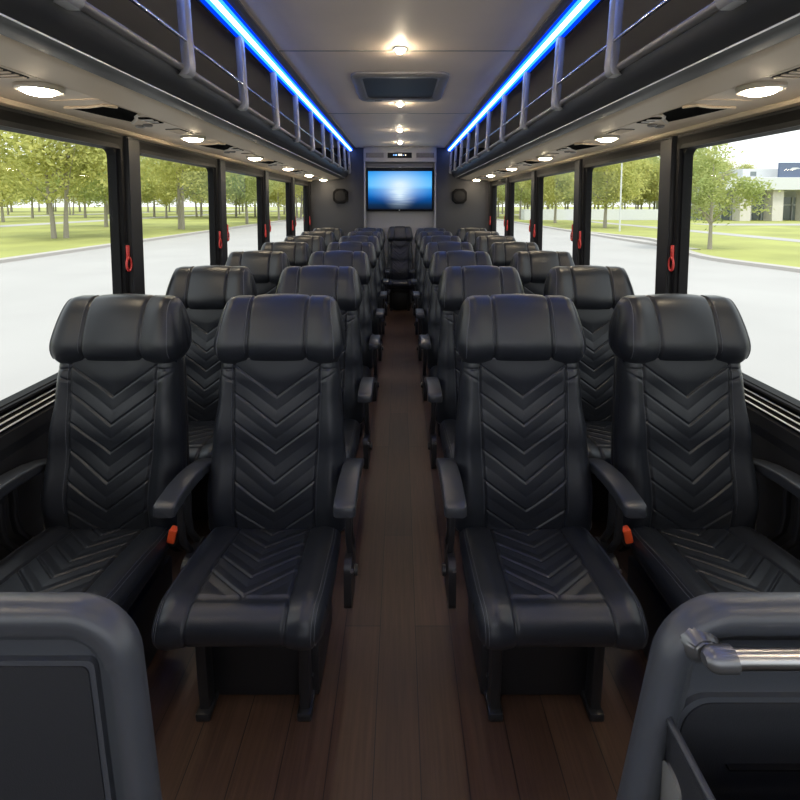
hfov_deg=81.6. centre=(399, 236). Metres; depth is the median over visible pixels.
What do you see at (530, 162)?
console
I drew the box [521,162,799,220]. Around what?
office building
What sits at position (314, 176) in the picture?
console
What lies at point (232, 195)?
broadleaf tree
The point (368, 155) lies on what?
vent grille
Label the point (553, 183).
broadleaf tree
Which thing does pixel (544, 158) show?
recessed light
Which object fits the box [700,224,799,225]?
footpath
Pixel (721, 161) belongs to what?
broadleaf tree
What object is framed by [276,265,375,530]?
passenger seat
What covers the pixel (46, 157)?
broadleaf tree
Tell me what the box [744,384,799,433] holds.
trim
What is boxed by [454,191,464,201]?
speaker grille
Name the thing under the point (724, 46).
luggage rack
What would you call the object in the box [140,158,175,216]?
broadleaf tree
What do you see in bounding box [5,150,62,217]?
broadleaf tree
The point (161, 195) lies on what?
broadleaf tree
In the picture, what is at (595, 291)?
passenger seat
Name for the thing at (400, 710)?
floor
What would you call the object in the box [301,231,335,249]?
passenger seat
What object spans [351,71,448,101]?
ceiling vent
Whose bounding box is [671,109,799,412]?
window
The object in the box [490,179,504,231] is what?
window
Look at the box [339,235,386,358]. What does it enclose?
passenger seat
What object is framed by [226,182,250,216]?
broadleaf tree
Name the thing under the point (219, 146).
console
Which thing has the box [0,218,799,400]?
road
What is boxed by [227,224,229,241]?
handle
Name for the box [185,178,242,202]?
broadleaf tree
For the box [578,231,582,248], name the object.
handle
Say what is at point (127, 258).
handle
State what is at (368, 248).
passenger seat
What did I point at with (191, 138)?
recessed light
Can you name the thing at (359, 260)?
passenger seat
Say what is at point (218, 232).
handle
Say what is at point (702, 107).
console
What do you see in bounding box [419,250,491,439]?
passenger seat
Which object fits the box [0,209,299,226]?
footpath
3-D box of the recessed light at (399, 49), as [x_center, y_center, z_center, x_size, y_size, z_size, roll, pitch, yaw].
[0.000,-1.016,2.535,0.084,0.030,0.084,0,4,0]
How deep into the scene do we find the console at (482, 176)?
6.33 m
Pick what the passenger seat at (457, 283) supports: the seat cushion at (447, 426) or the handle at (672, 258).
the seat cushion at (447, 426)
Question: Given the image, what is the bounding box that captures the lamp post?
[619,163,622,230]
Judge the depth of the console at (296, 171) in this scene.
5.18 m
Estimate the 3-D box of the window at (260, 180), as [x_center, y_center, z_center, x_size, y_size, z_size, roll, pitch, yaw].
[-1.399,-0.099,4.161,0.062,1.053,1.075,0,4,0]
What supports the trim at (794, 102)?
attached to the wall at (774, 442)
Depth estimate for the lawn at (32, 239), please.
50.09 m
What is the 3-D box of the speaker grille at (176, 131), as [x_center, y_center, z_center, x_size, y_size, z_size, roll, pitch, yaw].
[-1.113,-0.531,2.344,0.075,0.013,0.170,0,4,0]
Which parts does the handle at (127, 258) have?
lever stem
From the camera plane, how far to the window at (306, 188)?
6.94 m
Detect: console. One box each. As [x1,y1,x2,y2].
[0,65,39,81]
[48,99,197,135]
[188,141,259,155]
[248,159,291,167]
[281,169,311,173]
[304,175,326,178]
[473,175,495,178]
[488,169,518,173]
[508,159,551,167]
[540,141,611,155]
[602,99,751,135]
[760,65,799,81]
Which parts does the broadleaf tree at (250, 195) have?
crown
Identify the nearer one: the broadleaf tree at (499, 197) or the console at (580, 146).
the console at (580, 146)
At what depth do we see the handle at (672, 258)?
2.30 m
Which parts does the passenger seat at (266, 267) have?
backrest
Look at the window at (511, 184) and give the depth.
5.82 m
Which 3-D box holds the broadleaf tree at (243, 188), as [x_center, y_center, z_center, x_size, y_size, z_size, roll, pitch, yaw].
[-26.190,-8.684,82.721,12.110,10.790,12.403,-1,4,-14]
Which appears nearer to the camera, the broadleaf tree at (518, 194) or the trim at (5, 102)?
the trim at (5, 102)
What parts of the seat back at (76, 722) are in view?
panel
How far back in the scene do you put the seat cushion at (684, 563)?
1.42 m
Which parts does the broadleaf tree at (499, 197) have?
crown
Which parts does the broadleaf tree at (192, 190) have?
crown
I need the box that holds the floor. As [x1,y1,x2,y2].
[146,303,647,799]
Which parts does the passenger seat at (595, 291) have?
backrest, seat frame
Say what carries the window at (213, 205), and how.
in the wall at (25, 442)
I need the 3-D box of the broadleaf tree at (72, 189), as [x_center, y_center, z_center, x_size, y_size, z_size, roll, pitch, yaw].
[-52.972,-8.547,77.411,11.900,11.321,12.753,-1,4,-16]
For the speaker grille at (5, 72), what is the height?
0.010 m
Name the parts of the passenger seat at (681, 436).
seat frame, backrest, armrest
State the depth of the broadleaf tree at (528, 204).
79.36 m
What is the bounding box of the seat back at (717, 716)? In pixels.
[616,592,799,799]
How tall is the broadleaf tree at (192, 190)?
11.052 m
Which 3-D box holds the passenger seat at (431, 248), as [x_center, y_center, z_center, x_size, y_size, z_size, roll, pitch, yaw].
[0.434,0.661,3.891,0.603,1.199,0.634,0,4,0]
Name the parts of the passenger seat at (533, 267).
backrest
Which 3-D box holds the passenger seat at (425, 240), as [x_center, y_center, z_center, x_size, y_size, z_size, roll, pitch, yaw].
[0.434,0.605,4.689,0.603,1.199,0.634,0,4,0]
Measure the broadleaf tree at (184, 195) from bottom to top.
11.120 m
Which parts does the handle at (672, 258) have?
lever stem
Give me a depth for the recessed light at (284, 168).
4.64 m
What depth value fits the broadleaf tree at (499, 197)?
79.11 m
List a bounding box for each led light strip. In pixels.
[196,0,355,150]
[444,0,603,150]
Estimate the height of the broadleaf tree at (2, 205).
9.356 m
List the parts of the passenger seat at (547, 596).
armrest, backrest, seat frame, armrest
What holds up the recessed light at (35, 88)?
attached to the luggage rack at (75, 46)
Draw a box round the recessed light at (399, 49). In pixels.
[392,46,407,53]
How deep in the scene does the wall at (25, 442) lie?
2.14 m
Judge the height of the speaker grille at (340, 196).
0.168 m
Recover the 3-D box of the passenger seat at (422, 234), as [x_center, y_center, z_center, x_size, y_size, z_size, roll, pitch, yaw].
[0.434,0.549,5.487,0.603,1.199,0.634,0,4,0]
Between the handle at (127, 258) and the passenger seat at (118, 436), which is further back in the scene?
the handle at (127, 258)
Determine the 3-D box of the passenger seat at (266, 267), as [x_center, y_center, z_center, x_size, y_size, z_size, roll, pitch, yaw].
[-1.031,0.717,3.093,0.564,1.199,0.634,0,4,0]
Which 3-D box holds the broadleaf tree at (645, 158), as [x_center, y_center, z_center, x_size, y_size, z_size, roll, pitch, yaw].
[37.447,-9.342,77.718,12.927,12.866,12.050,1,4,18]
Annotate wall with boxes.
[0,105,310,560]
[311,148,488,235]
[489,105,799,560]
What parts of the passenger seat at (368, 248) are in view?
backrest, armrest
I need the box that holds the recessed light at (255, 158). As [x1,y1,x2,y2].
[246,156,263,160]
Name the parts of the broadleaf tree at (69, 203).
crown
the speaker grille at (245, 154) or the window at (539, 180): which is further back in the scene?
the window at (539, 180)
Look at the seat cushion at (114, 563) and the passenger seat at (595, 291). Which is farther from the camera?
the passenger seat at (595, 291)
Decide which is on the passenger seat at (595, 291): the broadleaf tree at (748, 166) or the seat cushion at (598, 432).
the seat cushion at (598, 432)
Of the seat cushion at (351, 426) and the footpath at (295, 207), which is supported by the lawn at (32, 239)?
the footpath at (295, 207)
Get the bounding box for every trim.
[0,97,311,181]
[0,384,55,433]
[488,97,799,181]
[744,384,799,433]
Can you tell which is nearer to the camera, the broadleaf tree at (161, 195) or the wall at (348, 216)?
the wall at (348, 216)
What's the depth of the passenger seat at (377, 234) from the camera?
5.62 m
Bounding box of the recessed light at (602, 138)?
[594,135,619,141]
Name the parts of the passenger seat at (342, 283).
backrest, armrest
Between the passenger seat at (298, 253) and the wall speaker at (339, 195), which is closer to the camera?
the passenger seat at (298, 253)
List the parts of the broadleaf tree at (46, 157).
crown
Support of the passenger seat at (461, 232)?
on the floor
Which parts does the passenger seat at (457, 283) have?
armrest, backrest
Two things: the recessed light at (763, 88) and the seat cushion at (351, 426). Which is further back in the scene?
the seat cushion at (351, 426)
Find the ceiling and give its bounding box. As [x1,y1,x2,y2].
[85,0,714,147]
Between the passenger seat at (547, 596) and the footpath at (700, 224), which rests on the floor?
the passenger seat at (547, 596)
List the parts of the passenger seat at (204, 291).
seat frame, backrest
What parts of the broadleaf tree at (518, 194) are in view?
crown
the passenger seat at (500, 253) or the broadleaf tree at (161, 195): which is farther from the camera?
the broadleaf tree at (161, 195)
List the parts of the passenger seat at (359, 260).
seat frame, backrest, armrest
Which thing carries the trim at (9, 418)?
attached to the wall at (25, 442)
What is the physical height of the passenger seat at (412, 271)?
1.199 m
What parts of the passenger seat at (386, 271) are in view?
backrest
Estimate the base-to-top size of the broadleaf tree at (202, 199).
13.550 m
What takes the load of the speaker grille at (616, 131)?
attached to the console at (702, 107)
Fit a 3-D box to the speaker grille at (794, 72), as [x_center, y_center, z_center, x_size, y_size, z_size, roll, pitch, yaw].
[1.113,-0.457,1.266,0.075,0.010,0.170,0,4,0]
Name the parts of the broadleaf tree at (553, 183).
crown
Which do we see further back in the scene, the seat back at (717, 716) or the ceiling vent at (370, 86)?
the ceiling vent at (370, 86)
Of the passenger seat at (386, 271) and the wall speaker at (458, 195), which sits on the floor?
the passenger seat at (386, 271)
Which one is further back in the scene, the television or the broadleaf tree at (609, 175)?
the broadleaf tree at (609, 175)
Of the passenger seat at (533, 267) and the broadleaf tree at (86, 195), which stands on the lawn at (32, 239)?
the broadleaf tree at (86, 195)
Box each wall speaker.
[333,189,347,202]
[452,189,466,202]
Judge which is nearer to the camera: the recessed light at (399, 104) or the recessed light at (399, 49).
the recessed light at (399, 49)
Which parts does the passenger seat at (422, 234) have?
armrest, backrest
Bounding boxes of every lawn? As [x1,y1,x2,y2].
[0,207,302,257]
[497,207,799,266]
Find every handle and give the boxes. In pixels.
[123,244,131,272]
[217,231,221,248]
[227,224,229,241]
[264,224,266,237]
[533,224,535,237]
[570,224,572,241]
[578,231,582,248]
[668,244,676,272]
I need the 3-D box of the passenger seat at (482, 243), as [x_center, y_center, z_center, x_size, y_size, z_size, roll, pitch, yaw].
[1.031,0.605,4.689,0.564,1.199,0.634,0,4,0]
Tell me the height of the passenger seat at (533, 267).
1.199 m
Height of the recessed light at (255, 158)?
0.031 m
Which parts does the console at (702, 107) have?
slot panel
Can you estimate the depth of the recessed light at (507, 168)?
4.64 m
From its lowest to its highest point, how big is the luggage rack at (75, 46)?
0.492 m
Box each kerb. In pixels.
[0,217,302,262]
[497,219,799,272]
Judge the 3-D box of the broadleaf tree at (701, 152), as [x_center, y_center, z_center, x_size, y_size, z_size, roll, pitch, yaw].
[44.023,-7.983,74.798,11.073,10.535,11.867,-2,4,-26]
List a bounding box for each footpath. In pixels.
[0,207,295,217]
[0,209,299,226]
[499,213,799,241]
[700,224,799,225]
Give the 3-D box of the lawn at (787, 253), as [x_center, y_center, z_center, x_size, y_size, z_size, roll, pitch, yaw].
[136.943,-9.440,169.755,246.115,0.210,460.000,0,4,0]
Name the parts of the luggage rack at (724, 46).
rack post, rack post, rack post, rack post, rack post, rack post, rack post, safety rod, rack post, safety rod, rack post, safety rod, rack post, soffit panel, safety rod, rack post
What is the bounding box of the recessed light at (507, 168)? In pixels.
[505,167,517,170]
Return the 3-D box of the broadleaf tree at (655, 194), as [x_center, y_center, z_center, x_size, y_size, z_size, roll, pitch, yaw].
[38.491,-7.815,74.950,10.686,10.166,11.452,3,5,37]
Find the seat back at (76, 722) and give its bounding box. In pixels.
[0,592,161,799]
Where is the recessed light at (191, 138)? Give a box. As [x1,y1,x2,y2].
[180,135,205,141]
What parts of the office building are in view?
door, door, door frame, door frame, door, sign panel, door, door frame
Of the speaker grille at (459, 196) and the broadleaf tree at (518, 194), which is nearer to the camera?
the speaker grille at (459, 196)
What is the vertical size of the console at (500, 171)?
0.020 m
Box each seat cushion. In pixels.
[0,526,169,611]
[151,526,340,650]
[188,421,214,473]
[344,419,360,457]
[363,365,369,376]
[389,279,410,287]
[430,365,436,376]
[439,419,455,457]
[459,526,648,650]
[585,421,611,473]
[630,526,799,610]
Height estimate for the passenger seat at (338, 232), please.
1.199 m
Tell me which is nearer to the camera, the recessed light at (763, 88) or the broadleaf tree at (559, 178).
the recessed light at (763, 88)
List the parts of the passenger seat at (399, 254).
seat frame, backrest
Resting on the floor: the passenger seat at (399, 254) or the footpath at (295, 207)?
the passenger seat at (399, 254)
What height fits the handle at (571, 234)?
0.142 m
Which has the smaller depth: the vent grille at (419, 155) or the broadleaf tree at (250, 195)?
the vent grille at (419, 155)
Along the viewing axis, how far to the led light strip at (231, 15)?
2.52 m
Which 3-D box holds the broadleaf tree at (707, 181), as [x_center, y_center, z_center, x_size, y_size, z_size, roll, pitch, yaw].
[15.741,-2.259,23.783,4.998,6.194,5.357,-2,4,-22]
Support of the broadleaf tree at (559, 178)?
on the lawn at (787, 253)
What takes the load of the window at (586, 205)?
in the wall at (774, 442)
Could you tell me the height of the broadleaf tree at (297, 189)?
13.165 m
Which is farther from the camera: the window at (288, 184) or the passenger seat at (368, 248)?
the window at (288, 184)
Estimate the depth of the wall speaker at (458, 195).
7.03 m
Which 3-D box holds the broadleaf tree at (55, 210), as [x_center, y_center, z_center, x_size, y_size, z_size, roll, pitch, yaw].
[-106.505,-14.600,141.752,16.231,14.462,16.624,1,4,10]
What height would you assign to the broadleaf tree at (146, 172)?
10.956 m
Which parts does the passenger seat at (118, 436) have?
armrest, backrest, seat frame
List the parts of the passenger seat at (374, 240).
backrest, armrest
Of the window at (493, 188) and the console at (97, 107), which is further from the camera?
the window at (493, 188)
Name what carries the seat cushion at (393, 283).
on the passenger seat at (399, 254)
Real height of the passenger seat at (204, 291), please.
1.199 m
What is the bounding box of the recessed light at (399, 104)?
[395,102,404,106]
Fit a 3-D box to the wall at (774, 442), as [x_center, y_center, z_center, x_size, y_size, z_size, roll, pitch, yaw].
[1.403,0.127,2.916,0.115,2.359,8.400,0,4,0]
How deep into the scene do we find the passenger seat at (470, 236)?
5.63 m
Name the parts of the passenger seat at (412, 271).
backrest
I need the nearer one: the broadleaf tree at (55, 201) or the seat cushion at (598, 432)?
the seat cushion at (598, 432)
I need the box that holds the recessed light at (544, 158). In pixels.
[536,156,553,160]
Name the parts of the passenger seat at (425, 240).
armrest, backrest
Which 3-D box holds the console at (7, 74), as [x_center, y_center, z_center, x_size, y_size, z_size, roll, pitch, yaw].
[-1.155,-0.432,0.967,0.189,0.020,0.830,0,4,0]
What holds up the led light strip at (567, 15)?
attached to the ceiling
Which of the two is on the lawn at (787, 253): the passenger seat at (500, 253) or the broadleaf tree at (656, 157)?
the broadleaf tree at (656, 157)
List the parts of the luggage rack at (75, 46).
rack post, safety rod, soffit panel, rack post, safety rod, rack post, safety rod, rack post, safety rod, rack post, rack post, rack post, rack post, rack post, rack post, rack post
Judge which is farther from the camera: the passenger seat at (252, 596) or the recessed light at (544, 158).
the recessed light at (544, 158)
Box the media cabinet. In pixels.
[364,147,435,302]
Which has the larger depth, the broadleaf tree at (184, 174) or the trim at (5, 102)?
the broadleaf tree at (184, 174)
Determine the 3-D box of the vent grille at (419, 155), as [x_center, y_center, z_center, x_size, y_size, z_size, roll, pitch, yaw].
[0.372,-1.202,6.862,0.255,0.070,0.006,0,4,0]
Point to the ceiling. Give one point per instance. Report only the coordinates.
(324, 42)
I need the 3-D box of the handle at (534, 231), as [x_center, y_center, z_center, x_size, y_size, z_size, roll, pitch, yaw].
[1.361,-0.056,4.679,0.022,0.142,0.049,0,4,0]
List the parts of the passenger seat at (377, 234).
backrest, armrest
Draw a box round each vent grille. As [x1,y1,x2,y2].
[366,153,382,157]
[417,153,433,157]
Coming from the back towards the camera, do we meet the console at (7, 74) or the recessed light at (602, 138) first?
the recessed light at (602, 138)
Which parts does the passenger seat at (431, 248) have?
armrest, backrest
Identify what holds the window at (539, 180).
in the wall at (774, 442)
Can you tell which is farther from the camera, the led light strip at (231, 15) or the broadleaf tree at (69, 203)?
the broadleaf tree at (69, 203)
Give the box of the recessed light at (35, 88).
[12,81,64,96]
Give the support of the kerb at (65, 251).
on the road
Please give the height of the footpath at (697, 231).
0.125 m
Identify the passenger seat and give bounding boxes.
[0,294,191,669]
[151,294,363,721]
[165,265,256,519]
[225,250,289,294]
[261,241,310,266]
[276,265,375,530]
[284,235,325,253]
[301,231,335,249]
[308,250,380,439]
[313,228,343,241]
[326,241,384,376]
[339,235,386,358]
[348,231,388,333]
[354,228,390,301]
[386,226,413,310]
[409,228,445,301]
[411,231,451,333]
[413,235,460,358]
[415,241,473,376]
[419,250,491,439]
[424,265,523,530]
[436,294,648,721]
[456,228,486,241]
[464,231,498,249]
[474,235,515,253]
[489,241,538,266]
[510,250,574,294]
[543,265,634,519]
[608,294,799,658]
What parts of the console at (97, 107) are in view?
slot panel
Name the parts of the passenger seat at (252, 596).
armrest, seat frame, backrest, armrest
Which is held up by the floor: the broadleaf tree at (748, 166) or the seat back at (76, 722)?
the seat back at (76, 722)
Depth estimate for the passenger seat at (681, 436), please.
1.60 m
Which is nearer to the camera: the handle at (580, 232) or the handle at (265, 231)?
the handle at (580, 232)
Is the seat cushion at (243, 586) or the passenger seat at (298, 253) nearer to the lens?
the seat cushion at (243, 586)
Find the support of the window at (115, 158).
in the wall at (25, 442)
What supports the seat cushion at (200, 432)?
on the passenger seat at (204, 291)
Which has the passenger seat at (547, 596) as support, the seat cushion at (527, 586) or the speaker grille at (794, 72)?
the seat cushion at (527, 586)
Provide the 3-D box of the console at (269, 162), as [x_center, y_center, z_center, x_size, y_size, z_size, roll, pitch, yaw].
[-1.155,-0.658,4.199,0.189,0.020,0.830,0,4,0]
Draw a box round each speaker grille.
[0,67,28,78]
[165,129,193,134]
[241,153,257,155]
[335,191,345,201]
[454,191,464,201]
[542,153,558,155]
[606,129,634,134]
[771,67,799,78]
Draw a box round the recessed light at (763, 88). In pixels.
[735,81,787,96]
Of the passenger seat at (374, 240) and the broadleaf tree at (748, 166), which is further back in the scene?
the broadleaf tree at (748, 166)
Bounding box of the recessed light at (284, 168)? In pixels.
[282,167,294,170]
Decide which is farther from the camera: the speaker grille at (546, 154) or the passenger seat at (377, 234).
the passenger seat at (377, 234)
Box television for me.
[367,167,432,210]
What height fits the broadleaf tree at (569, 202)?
11.141 m
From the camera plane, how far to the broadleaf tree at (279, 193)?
65.58 m
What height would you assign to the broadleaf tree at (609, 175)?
9.356 m
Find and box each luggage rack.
[0,0,350,180]
[449,0,799,180]
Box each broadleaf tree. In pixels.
[0,130,164,238]
[0,153,44,221]
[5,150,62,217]
[28,169,62,214]
[34,145,154,226]
[36,185,87,214]
[52,158,107,217]
[52,199,63,211]
[84,172,156,202]
[140,157,246,229]
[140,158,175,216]
[141,162,193,217]
[157,164,207,216]
[164,195,192,214]
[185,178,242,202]
[185,190,207,213]
[226,173,299,223]
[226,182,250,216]
[229,188,270,216]
[230,195,247,214]
[248,176,302,219]
[270,186,302,218]
[497,181,530,218]
[497,183,518,216]
[519,174,593,222]
[520,188,548,208]
[559,158,656,227]
[559,178,608,203]
[559,185,573,208]
[599,158,659,208]
[614,159,659,208]
[641,156,659,208]
[648,152,703,203]
[656,143,780,248]
[693,147,732,189]
[723,157,766,169]
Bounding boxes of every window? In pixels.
[0,109,128,412]
[139,142,219,264]
[225,162,264,249]
[269,173,291,235]
[295,179,309,231]
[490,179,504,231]
[508,173,530,235]
[535,162,574,249]
[580,142,660,264]
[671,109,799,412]
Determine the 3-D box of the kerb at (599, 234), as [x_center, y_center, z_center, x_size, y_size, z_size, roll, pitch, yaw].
[15.443,-9.479,169.752,4.115,0.190,460.000,0,4,0]
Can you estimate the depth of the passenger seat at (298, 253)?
4.02 m
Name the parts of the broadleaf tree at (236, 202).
crown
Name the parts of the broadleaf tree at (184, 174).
crown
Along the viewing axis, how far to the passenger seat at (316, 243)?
4.83 m
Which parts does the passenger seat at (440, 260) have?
armrest, backrest, seat frame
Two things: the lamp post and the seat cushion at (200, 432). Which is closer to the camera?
the seat cushion at (200, 432)
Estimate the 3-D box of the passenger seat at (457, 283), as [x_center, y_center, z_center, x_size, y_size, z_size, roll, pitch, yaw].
[0.434,0.772,2.295,0.603,1.199,0.634,0,4,0]
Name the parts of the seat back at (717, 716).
panel, grab handle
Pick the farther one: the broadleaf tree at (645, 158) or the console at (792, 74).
the broadleaf tree at (645, 158)

